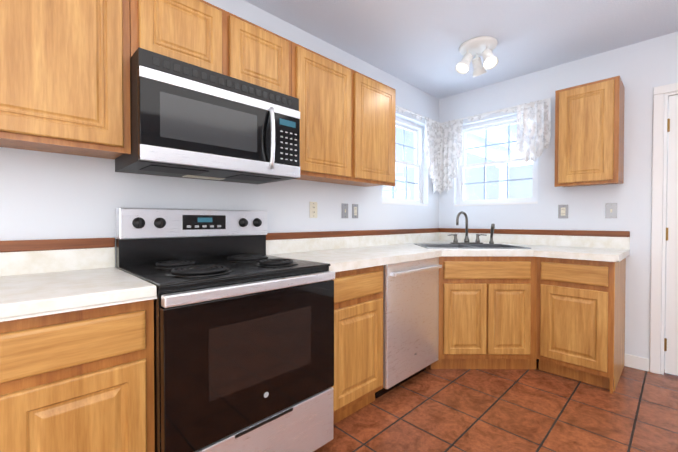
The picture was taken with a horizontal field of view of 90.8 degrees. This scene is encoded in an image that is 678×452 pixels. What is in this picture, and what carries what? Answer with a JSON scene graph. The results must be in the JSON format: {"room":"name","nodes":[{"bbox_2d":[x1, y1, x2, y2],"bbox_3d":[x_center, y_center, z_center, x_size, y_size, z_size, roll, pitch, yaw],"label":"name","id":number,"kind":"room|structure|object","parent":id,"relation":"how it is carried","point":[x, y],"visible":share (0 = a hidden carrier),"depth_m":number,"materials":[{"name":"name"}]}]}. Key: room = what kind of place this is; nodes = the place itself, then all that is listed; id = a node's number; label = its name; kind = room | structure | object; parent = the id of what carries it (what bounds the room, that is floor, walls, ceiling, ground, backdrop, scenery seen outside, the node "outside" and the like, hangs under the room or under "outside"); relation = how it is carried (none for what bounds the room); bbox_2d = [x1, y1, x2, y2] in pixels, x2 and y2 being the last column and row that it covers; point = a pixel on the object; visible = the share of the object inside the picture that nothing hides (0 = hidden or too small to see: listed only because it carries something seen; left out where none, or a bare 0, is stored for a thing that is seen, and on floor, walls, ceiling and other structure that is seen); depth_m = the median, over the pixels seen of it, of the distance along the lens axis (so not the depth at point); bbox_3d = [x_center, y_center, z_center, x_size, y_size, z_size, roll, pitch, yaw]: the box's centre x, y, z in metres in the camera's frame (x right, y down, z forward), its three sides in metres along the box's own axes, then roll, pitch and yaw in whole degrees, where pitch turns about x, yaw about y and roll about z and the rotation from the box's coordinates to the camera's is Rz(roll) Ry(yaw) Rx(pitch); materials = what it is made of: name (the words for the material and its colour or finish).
{"room":"kitchen","nodes":[
{"label":"kitchen","id":0,"kind":"room"},
{"bbox_2d":[0,0,438,267],"bbox_3d":[-0.739,-0.140,1.987,5.300,2.450,0.150,-1,1,-44],"label":"wall","id":1,"kind":"structure","parent":0,"point":[46,195],"depth_m":1.88,"materials":[{"name":"white paint"}]},
{"bbox_2d":[0,238,114,251],"bbox_3d":[-1.372,0.081,1.243,0.909,0.044,0.026,-1,1,-44],"label":"trim","id":2,"kind":"structure","parent":1,"relation":"attached to","point":[36,245],"depth_m":1.40,"materials":[{"name":"brown wood"}]},
{"bbox_2d":[0,0,130,158],"bbox_3d":[-1.139,-0.665,1.250,0.558,0.750,0.326,-1,1,-44],"label":"upper cabinet","id":3,"kind":"object","parent":1,"relation":"attached to","point":[64,76],"visible":1,"depth_m":1.20,"materials":[{"name":"brown wood"}]},
{"bbox_2d":[129,0,290,95],"bbox_3d":[-0.654,-0.867,1.723,0.794,0.360,0.326,-1,1,-44],"label":"upper cabinet","id":4,"kind":"object","parent":1,"relation":"attached to","point":[204,34],"visible":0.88,"depth_m":1.56,"materials":[{"name":"brown wood"}]},
{"bbox_2d":[115,47,299,183],"bbox_3d":[-0.612,-0.467,1.662,0.761,0.431,0.481,-1,1,-44],"label":"microwave","id":5,"kind":"object","parent":4,"relation":"attached to","point":[188,120],"visible":1,"depth_m":1.46,"materials":[{"name":"black metal"}]},
{"bbox_2d":[310,202,316,217],"bbox_3d":[-0.184,-0.117,2.421,0.072,0.116,0.007,-1,1,-44],"label":"electrical outlet","id":6,"kind":"object","parent":1,"relation":"attached to","point":[313,209],"visible":1,"depth_m":2.42,"materials":[{"name":"beige plastic"}]},
{"bbox_2d":[291,41,395,186],"bbox_3d":[-0.015,-0.681,2.353,0.992,0.750,0.326,-1,1,-44],"label":"upper cabinet","id":7,"kind":"object","parent":1,"relation":"attached to","point":[347,125],"visible":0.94,"depth_m":2.17,"materials":[{"name":"brown wood"}]},
{"bbox_2d":[342,203,347,217],"bbox_3d":[0.050,-0.120,2.647,0.072,0.116,0.012,-1,1,-44],"label":"light switch","id":8,"kind":"object","parent":1,"relation":"attached to","point":[344,210],"visible":1,"depth_m":2.64,"materials":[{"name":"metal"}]},
{"bbox_2d":[266,228,439,239],"bbox_3d":[0.307,0.057,2.887,2.245,0.044,0.030,-1,1,-44],"label":"trim","id":9,"kind":"structure","parent":1,"relation":"attached to","point":[288,235],"depth_m":2.59,"materials":[{"name":"brown wood"}]},
{"bbox_2d":[352,204,357,217],"bbox_3d":[0.134,-0.121,2.733,0.072,0.116,0.007,-1,1,-44],"label":"electrical outlet","id":10,"kind":"object","parent":1,"relation":"attached to","point":[354,210],"visible":1,"depth_m":2.73,"materials":[{"name":"silver metal"}]},
{"bbox_2d":[382,117,427,205],"bbox_3d":[0.614,-0.630,3.300,0.778,0.848,0.140,-1,1,-44],"label":"window","id":11,"kind":"structure","parent":1,"relation":"in","point":[417,130],"depth_m":3.48,"materials":[{"name":"white plastic"}]},
{"bbox_2d":[396,100,541,123],"bbox_3d":[1.091,-1.094,2.939,1.034,0.011,1.034,-1,1,-44],"label":"curtain rod","id":12,"kind":"object","parent":1,"relation":"attached to","point":[468,117],"visible":0.58,"depth_m":3.23,"materials":[{"name":"white paint"}]},
{"bbox_2d":[396,105,421,120],"bbox_3d":[0.657,-1.079,3.192,0.500,0.062,0.016,-1,1,-44],"label":"lace curtain","id":13,"kind":"object","parent":12,"relation":"hanging from","point":[398,109],"depth_m":3.21,"materials":[{"name":"white fabric"}]},
{"bbox_2d":[425,116,462,194],"bbox_3d":[1.075,-0.721,3.426,0.331,0.781,0.272,-1,1,-44],"label":"lace curtain","id":14,"kind":"object","parent":12,"relation":"hanging from","point":[443,147],"visible":1,"depth_m":3.54,"materials":[{"name":"white fabric"}]},
{"bbox_2d":[468,106,516,120],"bbox_3d":[1.499,-1.079,3.216,0.018,0.062,0.530,-1,1,-44],"label":"lace curtain","id":15,"kind":"object","parent":12,"relation":"hanging from","point":[476,118],"depth_m":3.26,"materials":[{"name":"white fabric"}]},
{"bbox_2d":[516,97,550,162],"bbox_3d":[1.720,-0.830,2.966,0.043,0.550,0.275,-1,1,-44],"label":"lace curtain","id":16,"kind":"object","parent":12,"relation":"hanging from","point":[533,133],"visible":1,"depth_m":2.98,"materials":[{"name":"white fabric"}]},
{"bbox_2d":[244,0,677,98],"bbox_3d":[0.925,-1.370,0.274,5.300,0.060,4.900,-1,1,-44],"label":"ceiling","id":17,"kind":"structure","parent":0,"point":[416,43],"depth_m":2.33,"materials":[{"name":"white paint"}]},
{"bbox_2d":[455,36,497,77],"bbox_3d":[1.068,-1.270,2.542,0.291,0.207,0.294,-1,1,-44],"label":"spotlight fixture","id":18,"kind":"object","parent":17,"relation":"attached to","point":[477,47],"visible":1,"depth_m":2.51,"materials":[{"name":"white plastic"}]},
{"bbox_2d":[314,359,677,451],"bbox_3d":[0.925,1.139,0.310,5.300,0.060,4.900,-1,1,-44],"label":"floor","id":19,"kind":"structure","parent":0,"point":[428,409],"depth_m":1.92,"materials":[{"name":"tile"}]},
{"bbox_2d":[0,299,154,451],"bbox_3d":[-0.981,0.665,1.212,0.403,0.862,0.630,-1,1,-44],"label":"base cabinet","id":20,"kind":"object","parent":19,"relation":"on","point":[78,381],"visible":0.96,"depth_m":0.99,"materials":[{"name":"brown wood"}]},
{"bbox_2d":[0,247,156,321],"bbox_3d":[-1.154,0.175,1.023,0.909,0.136,0.646,-1,1,-44],"label":"countertop","id":21,"kind":"structure","parent":20,"relation":"on","point":[40,283],"depth_m":1.15,"materials":[{"name":"stone"}]},
{"bbox_2d":[116,207,334,451],"bbox_3d":[-0.525,0.503,1.587,0.770,1.175,0.676,-1,1,-44],"label":"range","id":22,"kind":"object","parent":19,"relation":"on","point":[243,342],"visible":1,"depth_m":1.37,"materials":[{"name":"black metal"}]},
{"bbox_2d":[332,265,383,424],"bbox_3d":[-0.109,0.653,2.067,0.482,0.862,0.630,-1,1,-44],"label":"base cabinet","id":23,"kind":"object","parent":19,"relation":"on","point":[358,339],"visible":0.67,"depth_m":1.84,"materials":[{"name":"brown wood"}]},
{"bbox_2d":[375,257,441,397],"bbox_3d":[0.313,0.649,2.432,0.616,0.858,0.645,-1,1,-44],"label":"dishwasher","id":24,"kind":"object","parent":19,"relation":"on","point":[410,318],"visible":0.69,"depth_m":2.18,"materials":[{"name":"silver metal"}]},
{"bbox_2d":[430,256,536,368],"bbox_3d":[1.091,0.640,2.895,1.128,0.862,1.128,-1,1,-44],"label":"base cabinet","id":25,"kind":"object","parent":19,"relation":"on","point":[487,312],"visible":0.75,"depth_m":2.45,"materials":[{"name":"brown wood"}]},
{"bbox_2d":[266,232,464,271],"bbox_3d":[0.529,0.151,2.662,2.245,0.136,0.665,-1,1,-44],"label":"countertop","id":26,"kind":"structure","parent":25,"relation":"on","point":[346,253],"depth_m":2.34,"materials":[{"name":"stone"}]},
{"bbox_2d":[448,211,494,243],"bbox_3d":[1.195,0.014,3.023,0.339,0.296,0.313,-1,1,-44],"label":"faucet","id":27,"kind":"object","parent":26,"relation":"on","point":[466,240],"visible":1,"depth_m":3.03,"materials":[{"name":"silver metal"}]},
{"bbox_2d":[444,233,629,261],"bbox_3d":[1.491,0.153,2.487,1.117,0.136,0.930,-1,1,-44],"label":"countertop","id":28,"kind":"structure","parent":25,"relation":"on","point":[595,248],"depth_m":2.60,"materials":[{"name":"stone"}]},
{"bbox_2d":[414,243,530,248],"bbox_3d":[1.090,0.249,2.842,0.800,0.168,0.500,0,1,1],"label":"sink","id":29,"kind":"object","parent":28,"relation":"in","point":[459,246],"visible":0.33,"depth_m":2.99,"materials":[{"name":"silver metal"}]},
{"bbox_2d":[536,257,625,393],"bbox_3d":[1.819,0.646,2.508,0.630,0.862,0.444,-1,1,-44],"label":"base cabinet","id":30,"kind":"object","parent":19,"relation":"on","point":[580,327],"visible":0.9,"depth_m":2.28,"materials":[{"name":"brown wood"}]},
{"bbox_2d":[439,31,677,373],"bbox_3d":[2.815,-0.141,2.042,0.150,2.450,4.750,-1,1,-44],"label":"wall","id":31,"kind":"structure","parent":0,"point":[642,69],"depth_m":2.65,"materials":[{"name":"white paint"}]},
{"bbox_2d":[454,115,537,205],"bbox_3d":[1.551,-0.630,3.316,0.140,0.848,0.788,-1,1,-44],"label":"window","id":32,"kind":"structure","parent":31,"relation":"in","point":[490,124],"depth_m":3.35,"materials":[{"name":"white plastic"}]},
{"bbox_2d":[440,228,629,236],"bbox_3d":[1.660,0.054,3.093,0.026,0.044,1.560,-1,1,-44],"label":"trim","id":33,"kind":"structure","parent":31,"relation":"attached to","point":[453,230],"depth_m":2.92,"materials":[{"name":"brown wood"}]},
{"bbox_2d":[558,205,567,217],"bbox_3d":[1.911,-0.123,2.850,0.007,0.116,0.072,-1,1,-44],"label":"electrical outlet","id":34,"kind":"object","parent":31,"relation":"attached to","point":[562,211],"visible":1,"depth_m":2.85,"materials":[{"name":"silver metal"}]},
{"bbox_2d":[554,76,624,186],"bbox_3d":[1.934,-0.684,2.589,0.326,0.750,0.388,-1,1,-44],"label":"upper cabinet","id":35,"kind":"object","parent":31,"relation":"attached to","point":[589,134],"visible":1,"depth_m":2.46,"materials":[{"name":"brown wood"}]},
{"bbox_2d":[605,203,616,217],"bbox_3d":[2.133,-0.120,2.620,0.012,0.116,0.072,-1,1,-44],"label":"light switch","id":36,"kind":"object","parent":31,"relation":"attached to","point":[611,210],"visible":1,"depth_m":2.62,"materials":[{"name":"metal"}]},
{"bbox_2d":[624,354,648,371],"bbox_3d":[0.925,1.062,0.309,4.999,0.095,4.599,-1,1,-44],"label":"baseboard","id":37,"kind":"structure","parent":31,"relation":"attached to","point":[637,362],"depth_m":2.52,"materials":[{"name":"white paint"}]},
{"bbox_2d":[650,82,677,375],"bbox_3d":[2.678,0.038,2.172,0.166,2.088,0.941,-1,1,-44],"label":"door frame","id":38,"kind":"structure","parent":31,"relation":"attached to","point":[663,318],"depth_m":2.41,"materials":[{"name":"white paint"}]},
{"label":"outside","id":39,"kind":"structure","parent":0,"visible":0},
{"bbox_3d":[2.155,1.125,3.339,17.000,0.080,14.000,-1,1,-44],"label":"ground","id":40,"kind":"structure","parent":39,"visible":0},
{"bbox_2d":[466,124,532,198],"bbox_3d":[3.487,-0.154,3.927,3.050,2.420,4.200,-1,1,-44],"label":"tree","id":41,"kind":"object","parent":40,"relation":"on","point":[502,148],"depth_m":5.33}
]}

